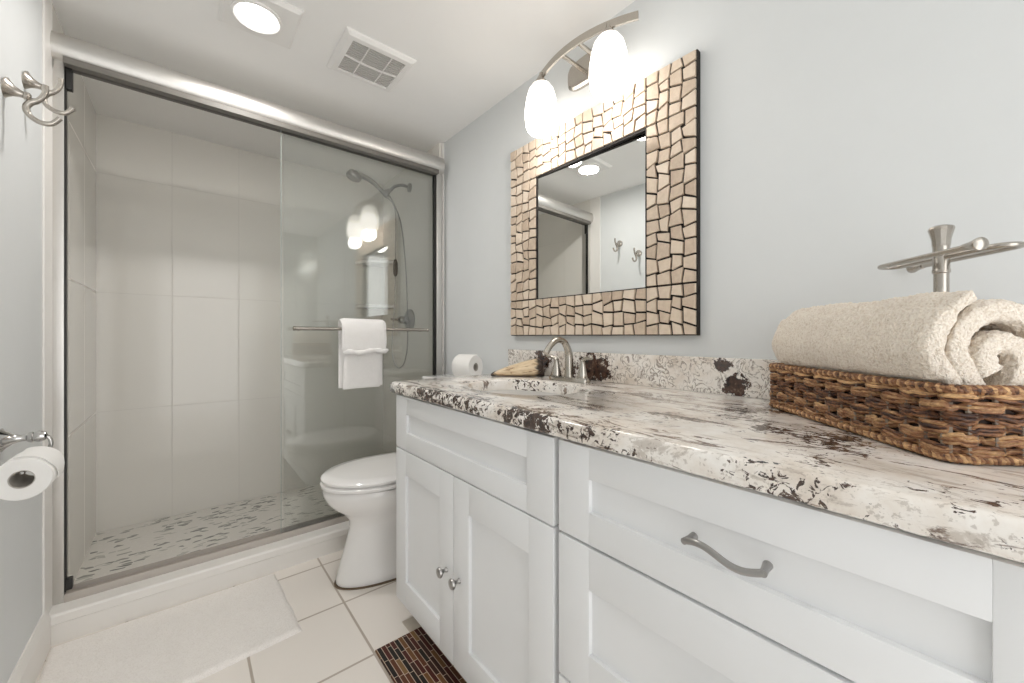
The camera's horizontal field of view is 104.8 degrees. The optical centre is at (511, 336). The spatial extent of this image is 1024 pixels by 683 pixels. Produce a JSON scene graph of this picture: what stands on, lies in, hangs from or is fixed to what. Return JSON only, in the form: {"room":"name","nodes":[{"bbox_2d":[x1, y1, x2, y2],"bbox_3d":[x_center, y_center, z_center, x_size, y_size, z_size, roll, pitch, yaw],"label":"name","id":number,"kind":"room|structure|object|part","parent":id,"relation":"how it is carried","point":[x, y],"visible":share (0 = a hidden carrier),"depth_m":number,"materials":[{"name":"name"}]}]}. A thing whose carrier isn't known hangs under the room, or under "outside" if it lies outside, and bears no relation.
{"room":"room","nodes":[
{"label":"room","id":0,"kind":"room"},
{"bbox_2d":[0,0,95,682],"bbox_3d":[-0.962,-0.067,0.513,0.100,2.393,4.019,0,0,-40],"label":"wall","id":1,"kind":"structure","parent":0,"point":[20,20],"depth_m":1.22,"materials":[{"name":"paint"}]},
{"bbox_2d":[0,428,53,474],"bbox_3d":[-1.230,0.282,0.987,0.091,0.094,0.170,0,0,-40],"label":"toilet paper holder","id":2,"kind":"object","parent":1,"relation":"attached to","point":[7,439],"visible":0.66,"depth_m":1.02,"materials":[{"name":"silver metal"}]},
{"bbox_3d":[-1.269,0.265,1.026,0.081,0.060,0.060,0,0,-40],"label":"wall post","id":3,"kind":"part","parent":2,"relation":"part of","materials":[{"name":"silver metal"}]},
{"bbox_2d":[0,446,64,500],"bbox_3d":[-1.194,0.337,0.976,0.104,0.104,0.114,0,0,-40],"label":"toilet paper roll","id":4,"kind":"object","parent":2,"relation":"hanging from","point":[46,464],"visible":0.99,"depth_m":0.95,"materials":[{"name":"paper"}]},
{"bbox_3d":[-1.207,0.295,0.991,0.027,0.069,0.147,0,0,-31],"label":"roll rod","id":5,"kind":"part","parent":2,"relation":"part of","materials":[{"name":"silver metal"}]},
{"bbox_2d":[7,612,50,682],"bbox_3d":[-0.628,0.983,0.201,0.014,0.134,2.912,0,0,-40],"label":"baseboard","id":6,"kind":"structure","parent":1,"relation":"attached to","point":[29,665],"depth_m":1.20,"materials":[{"name":"white wood"}]},
{"bbox_2d":[0,77,62,126],"bbox_3d":[-1.284,-0.625,1.055,0.108,0.110,0.054,0,0,-40],"label":"robe hook","id":7,"kind":"object","parent":1,"relation":"attached to","point":[8,89],"visible":1,"depth_m":1.05,"materials":[{"name":"silver metal"}]},
{"bbox_2d":[42,0,51,614],"bbox_3d":[-1.576,-0.067,1.336,0.006,2.233,0.100,0,0,-40],"label":"trim","id":8,"kind":"structure","parent":1,"relation":"attached to","point":[46,4],"depth_m":1.32,"materials":[{"name":"white paint"}]},
{"bbox_2d":[21,71,74,115],"bbox_3d":[-1.391,-0.728,1.185,0.108,0.110,0.054,0,0,-40],"label":"robe hook","id":9,"kind":"object","parent":1,"relation":"attached to","point":[28,82],"visible":0.79,"depth_m":1.18,"materials":[{"name":"silver metal"}]},
{"bbox_2d":[49,521,348,645],"bbox_3d":[-1.000,0.997,1.881,1.588,0.106,0.147,0,0,-40],"label":"shower curb","id":10,"kind":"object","parent":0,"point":[73,619],"depth_m":1.56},
{"bbox_2d":[50,30,444,605],"bbox_3d":[-1.020,-0.060,1.874,1.548,2.008,0.114,0,0,-40],"label":"shower door","id":11,"kind":"structure","parent":10,"relation":"on","point":[70,55],"depth_m":1.53,"materials":[{"name":"metal"}]},
{"bbox_3d":[-0.778,-0.021,2.117,0.788,1.891,0.006,0,0,-40],"label":"glass panel","id":12,"kind":"part","parent":11,"relation":"part of","materials":[{"name":"clear glass"}]},
{"bbox_2d":[338,318,388,389],"bbox_3d":[-0.758,0.088,2.020,0.237,0.355,0.089,0,0,-40],"label":"hand towel","id":13,"kind":"object","parent":11,"relation":"hanging from","point":[362,343],"visible":0.99,"depth_m":1.99,"materials":[{"name":"white fabric"}]},
{"bbox_3d":[-0.772,-0.021,2.089,0.791,1.891,0.006,0,0,-40],"label":"glass panel","id":14,"kind":"part","parent":11,"relation":"part of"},
{"bbox_2d":[36,484,412,682],"bbox_3d":[-0.346,1.088,1.090,1.784,0.084,4.119,0,0,-40],"label":"floor","id":15,"kind":"structure","parent":0,"point":[338,640],"depth_m":1.61,"materials":[{"name":"tile"}]},
{"bbox_2d":[37,573,301,682],"bbox_3d":[-1.131,1.044,1.342,0.670,0.012,0.510,0,0,-40],"label":"bath mat","id":16,"kind":"object","parent":15,"relation":"on","point":[195,640],"visible":1,"depth_m":1.34,"materials":[{"name":"fabric"}]},
{"bbox_2d":[320,374,454,589],"bbox_3d":[-0.481,0.634,1.868,0.786,0.832,0.454,0,0,-40],"label":"toilet","id":17,"kind":"object","parent":15,"relation":"on","point":[363,490],"visible":0.34,"depth_m":1.66,"materials":[{"name":"ceramic"}]},
{"bbox_3d":[-0.589,0.622,1.779,0.506,0.020,0.378,0,0,-40],"label":"seat","id":18,"kind":"part","parent":17,"relation":"part of","materials":[{"name":"plastic"}]},
{"bbox_3d":[-0.588,0.594,1.780,0.504,0.028,0.376,0,0,-40],"label":"lid","id":19,"kind":"part","parent":17,"relation":"part of","materials":[{"name":"plastic"}]},
{"bbox_3d":[-0.508,0.843,1.847,0.702,0.407,0.370,0,0,-40],"label":"bowl","id":20,"kind":"part","parent":17,"relation":"part of","materials":[{"name":"ceramic"}]},
{"bbox_3d":[-0.265,0.236,2.048,0.223,0.037,0.454,0,0,-40],"label":"tank lid","id":21,"kind":"part","parent":17,"relation":"part of","materials":[{"name":"ceramic"}]},
{"bbox_2d":[452,354,482,376],"bbox_3d":[-0.225,0.153,1.990,0.105,0.122,0.126,0,0,30],"label":"toilet paper roll","id":22,"kind":"object","parent":17,"relation":"on","point":[462,364],"visible":0.92,"depth_m":1.95,"materials":[{"name":"paper"}]},
{"bbox_2d":[402,617,420,631],"bbox_3d":[-0.363,1.048,1.433,0.048,0.004,0.066,0,0,-40],"label":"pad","id":23,"kind":"object","parent":15,"relation":"on","point":[411,624],"visible":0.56,"depth_m":1.43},
{"bbox_2d":[375,627,466,682],"bbox_3d":[-0.065,1.046,0.985,0.186,0.007,0.998,0,0,-40],"label":"mat","id":24,"kind":"object","parent":15,"relation":"on","point":[414,657],"visible":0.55,"depth_m":1.26,"materials":[{"name":"fabric"}]},
{"bbox_2d":[396,390,562,682],"bbox_3d":[0.058,0.629,1.330,0.653,0.842,0.814,0,0,-40],"label":"base cabinet","id":25,"kind":"object","parent":15,"relation":"on","point":[477,497],"visible":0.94,"depth_m":1.06,"materials":[{"name":"paint"}]},
{"bbox_3d":[-0.292,0.683,1.306,0.020,0.551,0.400,0,0,-40],"label":"door","id":26,"kind":"part","parent":25,"relation":"part of","materials":[{"name":"paint"}]},
{"bbox_3d":[-0.206,0.695,1.162,0.032,0.030,0.030,0,0,-40],"label":"knob","id":27,"kind":"part","parent":25,"relation":"part of","materials":[{"name":"silver metal"}]},
{"bbox_3d":[-0.162,0.695,1.108,0.032,0.030,0.030,0,0,-40],"label":"knob","id":28,"kind":"part","parent":25,"relation":"part of","materials":[{"name":"silver metal"}]},
{"bbox_3d":[-0.162,0.309,1.150,0.020,0.188,0.806,0,0,-40],"label":"false drawer","id":29,"kind":"part","parent":25,"relation":"part of","materials":[{"name":"paint"}]},
{"bbox_3d":[-0.033,0.683,0.995,0.020,0.551,0.403,0,0,-40],"label":"door","id":30,"kind":"part","parent":25,"relation":"part of","materials":[{"name":"paint"}]},
{"bbox_2d":[390,349,1023,562],"bbox_3d":[0.279,0.136,1.080,0.633,0.145,1.645,0,0,-40],"label":"countertop","id":31,"kind":"structure","parent":25,"relation":"on","point":[709,417],"depth_m":0.66,"materials":[{"name":"stone"}]},
{"bbox_2d":[491,358,543,375],"bbox_3d":[0.025,0.132,1.671,0.225,0.075,0.107,0,0,4],"label":"shell ornament","id":32,"kind":"object","parent":31,"relation":"on","point":[534,367],"visible":1,"depth_m":1.64,"materials":[{"name":"beige"}]},
{"bbox_2d":[543,337,592,382],"bbox_3d":[0.204,0.086,1.492,0.178,0.166,0.178,0,0,2],"label":"faucet","id":33,"kind":"object","parent":31,"relation":"on","point":[556,374],"visible":1,"depth_m":1.47,"materials":[{"name":"silver metal"}]},
{"bbox_3d":[0.166,0.115,1.557,0.044,0.086,0.072,0,0,-40],"label":"handle","id":34,"kind":"part","parent":33,"relation":"part of","materials":[{"name":"silver metal"}]},
{"bbox_3d":[0.173,0.080,1.459,0.151,0.153,0.037,0,0,-40],"label":"spout","id":35,"kind":"part","parent":33,"relation":"part of","materials":[{"name":"silver metal"}]},
{"bbox_3d":[0.217,0.161,1.495,0.060,0.017,0.190,0,0,-40],"label":"plate","id":36,"kind":"part","parent":33,"relation":"part of","materials":[{"name":"silver metal"}]},
{"bbox_3d":[0.268,0.115,1.434,0.044,0.086,0.072,0,0,-40],"label":"handle","id":37,"kind":"part","parent":33,"relation":"part of","materials":[{"name":"silver metal"}]},
{"bbox_2d":[768,362,1023,465],"bbox_3d":[0.671,0.116,0.729,0.161,0.106,0.450,0,0,5],"label":"wicker basket","id":38,"kind":"object","parent":31,"relation":"on","point":[962,424],"visible":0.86,"depth_m":0.56,"materials":[{"name":"wicker"}]},
{"bbox_2d":[771,290,1023,385],"bbox_3d":[0.663,0.045,0.715,0.178,0.222,0.387,0,0,5],"label":"bath towel","id":39,"kind":"object","parent":38,"relation":"in","point":[957,337],"visible":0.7,"depth_m":0.56,"materials":[{"name":"beige fabric"}]},
{"bbox_2d":[877,224,1023,291],"bbox_3d":[0.800,-0.018,0.735,0.092,0.376,0.252,0,0,12],"label":"towel stand","id":40,"kind":"object","parent":31,"relation":"on","point":[942,255],"visible":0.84,"depth_m":0.72,"materials":[{"name":"silver metal"}]},
{"bbox_3d":[0.800,-0.009,0.735,0.025,0.318,0.025,0,0,-40],"label":"post","id":41,"kind":"part","parent":40,"relation":"part of","materials":[{"name":"silver metal"}]},
{"bbox_2d":[559,439,1023,682],"bbox_3d":[0.530,0.629,0.758,0.656,0.842,0.665,0,0,-40],"label":"base cabinet","id":42,"kind":"object","parent":15,"relation":"on","point":[667,574],"visible":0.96,"depth_m":0.54,"materials":[{"name":"paint"}]},
{"bbox_3d":[0.314,0.832,0.577,0.020,0.253,0.654,0,0,-40],"label":"drawer","id":43,"kind":"part","parent":42,"relation":"part of","materials":[{"name":"paint"}]},
{"bbox_3d":[0.314,0.554,0.577,0.020,0.290,0.654,0,0,-40],"label":"drawer","id":44,"kind":"part","parent":42,"relation":"part of","materials":[{"name":"paint"}]},
{"bbox_3d":[0.297,0.306,0.554,0.036,0.023,0.115,0,0,-40],"label":"handle","id":45,"kind":"part","parent":42,"relation":"part of","materials":[{"name":"silver metal"}]},
{"bbox_2d":[96,113,382,532],"bbox_3d":[-1.630,-0.067,2.636,1.784,2.393,0.100,0,0,-40],"label":"wall","id":46,"kind":"structure","parent":0,"point":[209,255],"depth_m":2.42,"materials":[{"name":"tile"}]},
{"bbox_2d":[355,259,393,266],"bbox_3d":[-1.022,-0.550,2.935,0.215,0.024,0.215,0,0,-40],"label":"corner shelf","id":47,"kind":"object","parent":46,"relation":"attached to","point":[368,262],"visible":0.96,"depth_m":2.91,"materials":[{"name":"ceramic"}]},
{"bbox_2d":[355,304,393,308],"bbox_3d":[-1.022,-0.222,2.935,0.215,0.024,0.215,0,0,-40],"label":"corner shelf","id":48,"kind":"object","parent":46,"relation":"attached to","point":[367,306],"visible":0.97,"depth_m":2.90,"materials":[{"name":"ceramic"}]},
{"bbox_2d":[52,0,634,184],"bbox_3d":[-0.346,-1.223,1.090,1.784,0.080,4.119,0,0,-40],"label":"ceiling","id":49,"kind":"structure","parent":0,"point":[470,55],"depth_m":1.67,"materials":[{"name":"paint"}]},
{"bbox_2d":[217,0,303,48],"bbox_3d":[-0.925,-1.170,1.448,0.240,0.025,0.240,0,0,-40],"label":"recessed light","id":50,"kind":"object","parent":49,"relation":"in","point":[277,22],"visible":1,"depth_m":1.44,"materials":[{"name":"plastic"}]},
{"bbox_2d":[327,27,416,92],"bbox_3d":[-0.610,-1.172,1.705,0.288,0.021,0.282,0,0,-40],"label":"ceiling vent","id":51,"kind":"object","parent":49,"relation":"in","point":[358,56],"visible":1,"depth_m":1.68,"materials":[{"name":"plastic"}]},
{"bbox_2d":[338,41,403,86],"bbox_3d":[-0.610,-1.170,1.705,0.218,0.006,0.186,0,0,-40],"label":"grille","id":52,"kind":"object","parent":51,"relation":"attached to","point":[360,61],"depth_m":1.70,"materials":[{"name":"white plastic"}]},
{"bbox_2d":[383,0,1023,453],"bbox_3d":[0.324,-0.067,1.581,0.126,2.393,4.019,0,0,-40],"label":"wall","id":53,"kind":"structure","parent":0,"point":[835,134],"depth_m":1.04,"materials":[{"name":"paint"}]},
{"bbox_2d":[346,169,411,368],"bbox_3d":[-0.868,-0.419,2.587,0.423,1.276,0.094,0,0,-40],"label":"shower","id":54,"kind":"object","parent":53,"relation":"attached to","point":[353,175],"visible":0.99,"depth_m":2.66,"materials":[{"name":"silver metal"}]},
{"bbox_3d":[-0.770,-0.996,2.669,0.149,0.086,0.021,0,0,-40],"label":"shower arm","id":55,"kind":"part","parent":54,"relation":"part of","materials":[{"name":"silver metal"}]},
{"bbox_2d":[391,309,414,327],"bbox_3d":[-0.747,-0.110,2.687,0.109,0.156,0.156,0,0,-40],"label":"shower valve","id":56,"kind":"object","parent":53,"relation":"attached to","point":[411,317],"visible":0.93,"depth_m":2.68,"materials":[{"name":"silver metal"}]},
{"bbox_3d":[-0.781,-0.110,2.694,0.112,0.052,0.049,0,0,34],"label":"lever","id":57,"kind":"part","parent":56,"relation":"part of","materials":[{"name":"silver metal"}]},
{"bbox_2d":[441,142,443,374],"bbox_3d":[-0.426,-0.067,2.415,0.014,2.233,0.024,0,0,-40],"label":"trim","id":58,"kind":"structure","parent":53,"relation":"attached to","point":[442,143],"depth_m":2.41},
{"bbox_2d":[525,11,638,137],"bbox_3d":[0.247,-0.958,1.472,0.182,0.290,0.504,0,0,-40],"label":"vanity light","id":59,"kind":"object","parent":53,"relation":"attached to","point":[605,67],"visible":1,"depth_m":1.39,"materials":[{"name":"white glass"}]},
{"bbox_2d":[536,72,545,80],"bbox_3d":[0.117,-1.034,1.588,0.042,0.052,0.042,0,0,-40],"label":"socket","id":60,"kind":"object","parent":59,"relation":"attached to","point":[541,76],"depth_m":1.57,"materials":[{"name":"silver metal"}]},
{"bbox_3d":[0.117,-0.885,1.588,0.060,0.145,0.060,0,0,-40],"label":"bulb","id":61,"kind":"part","parent":59,"relation":"part of","materials":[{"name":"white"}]},
{"bbox_3d":[0.117,-0.918,1.588,0.132,0.196,0.132,0,0,-40],"label":"lamp shade","id":62,"kind":"part","parent":59,"relation":"part of","materials":[{"name":"white glass"}]},
{"bbox_3d":[0.233,-1.049,1.513,0.112,0.020,0.016,0,0,-40],"label":"arm","id":63,"kind":"part","parent":59,"relation":"part of","materials":[{"name":"silver metal"}]},
{"bbox_3d":[0.308,-1.045,1.523,0.022,0.116,0.244,0,0,-40],"label":"plate","id":64,"kind":"part","parent":59,"relation":"part of","materials":[{"name":"silver metal"}]},
{"bbox_3d":[0.284,-1.049,1.451,0.112,0.020,0.016,0,0,-40],"label":"arm","id":65,"kind":"part","parent":59,"relation":"part of","materials":[{"name":"silver metal"}]},
{"bbox_2d":[603,21,613,31],"bbox_3d":[0.328,-1.034,1.335,0.042,0.052,0.042,0,0,-40],"label":"socket","id":66,"kind":"object","parent":59,"relation":"attached to","point":[608,26],"depth_m":1.32,"materials":[{"name":"silver metal"}]},
{"bbox_3d":[0.328,-0.885,1.335,0.060,0.145,0.060,0,0,-40],"label":"bulb","id":67,"kind":"part","parent":59,"relation":"part of","materials":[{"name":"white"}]},
{"bbox_3d":[0.328,-0.918,1.335,0.132,0.196,0.132,0,0,-40],"label":"lamp shade","id":68,"kind":"part","parent":59,"relation":"part of","materials":[{"name":"white glass"}]},
{"bbox_2d":[510,49,699,335],"bbox_3d":[0.285,-0.438,1.544,0.031,0.872,0.888,0,0,-40],"label":"mirror","id":69,"kind":"object","parent":53,"relation":"attached to","point":[605,207],"visible":1,"depth_m":1.43,"materials":[{"name":"tile"}]},
{"bbox_3d":[0.291,-0.433,1.544,0.004,0.544,0.546,0,0,-42],"label":"glass","id":70,"kind":"part","parent":69,"relation":"part of","materials":[{"name":"silver mirror"}]},
{"bbox_2d":[508,349,780,399],"bbox_3d":[0.515,0.116,1.275,0.021,0.107,1.645,0,0,-40],"label":"backsplash","id":71,"kind":"structure","parent":53,"relation":"attached to","point":[743,377],"depth_m":1.26,"materials":[{"name":"stone"}]}
]}

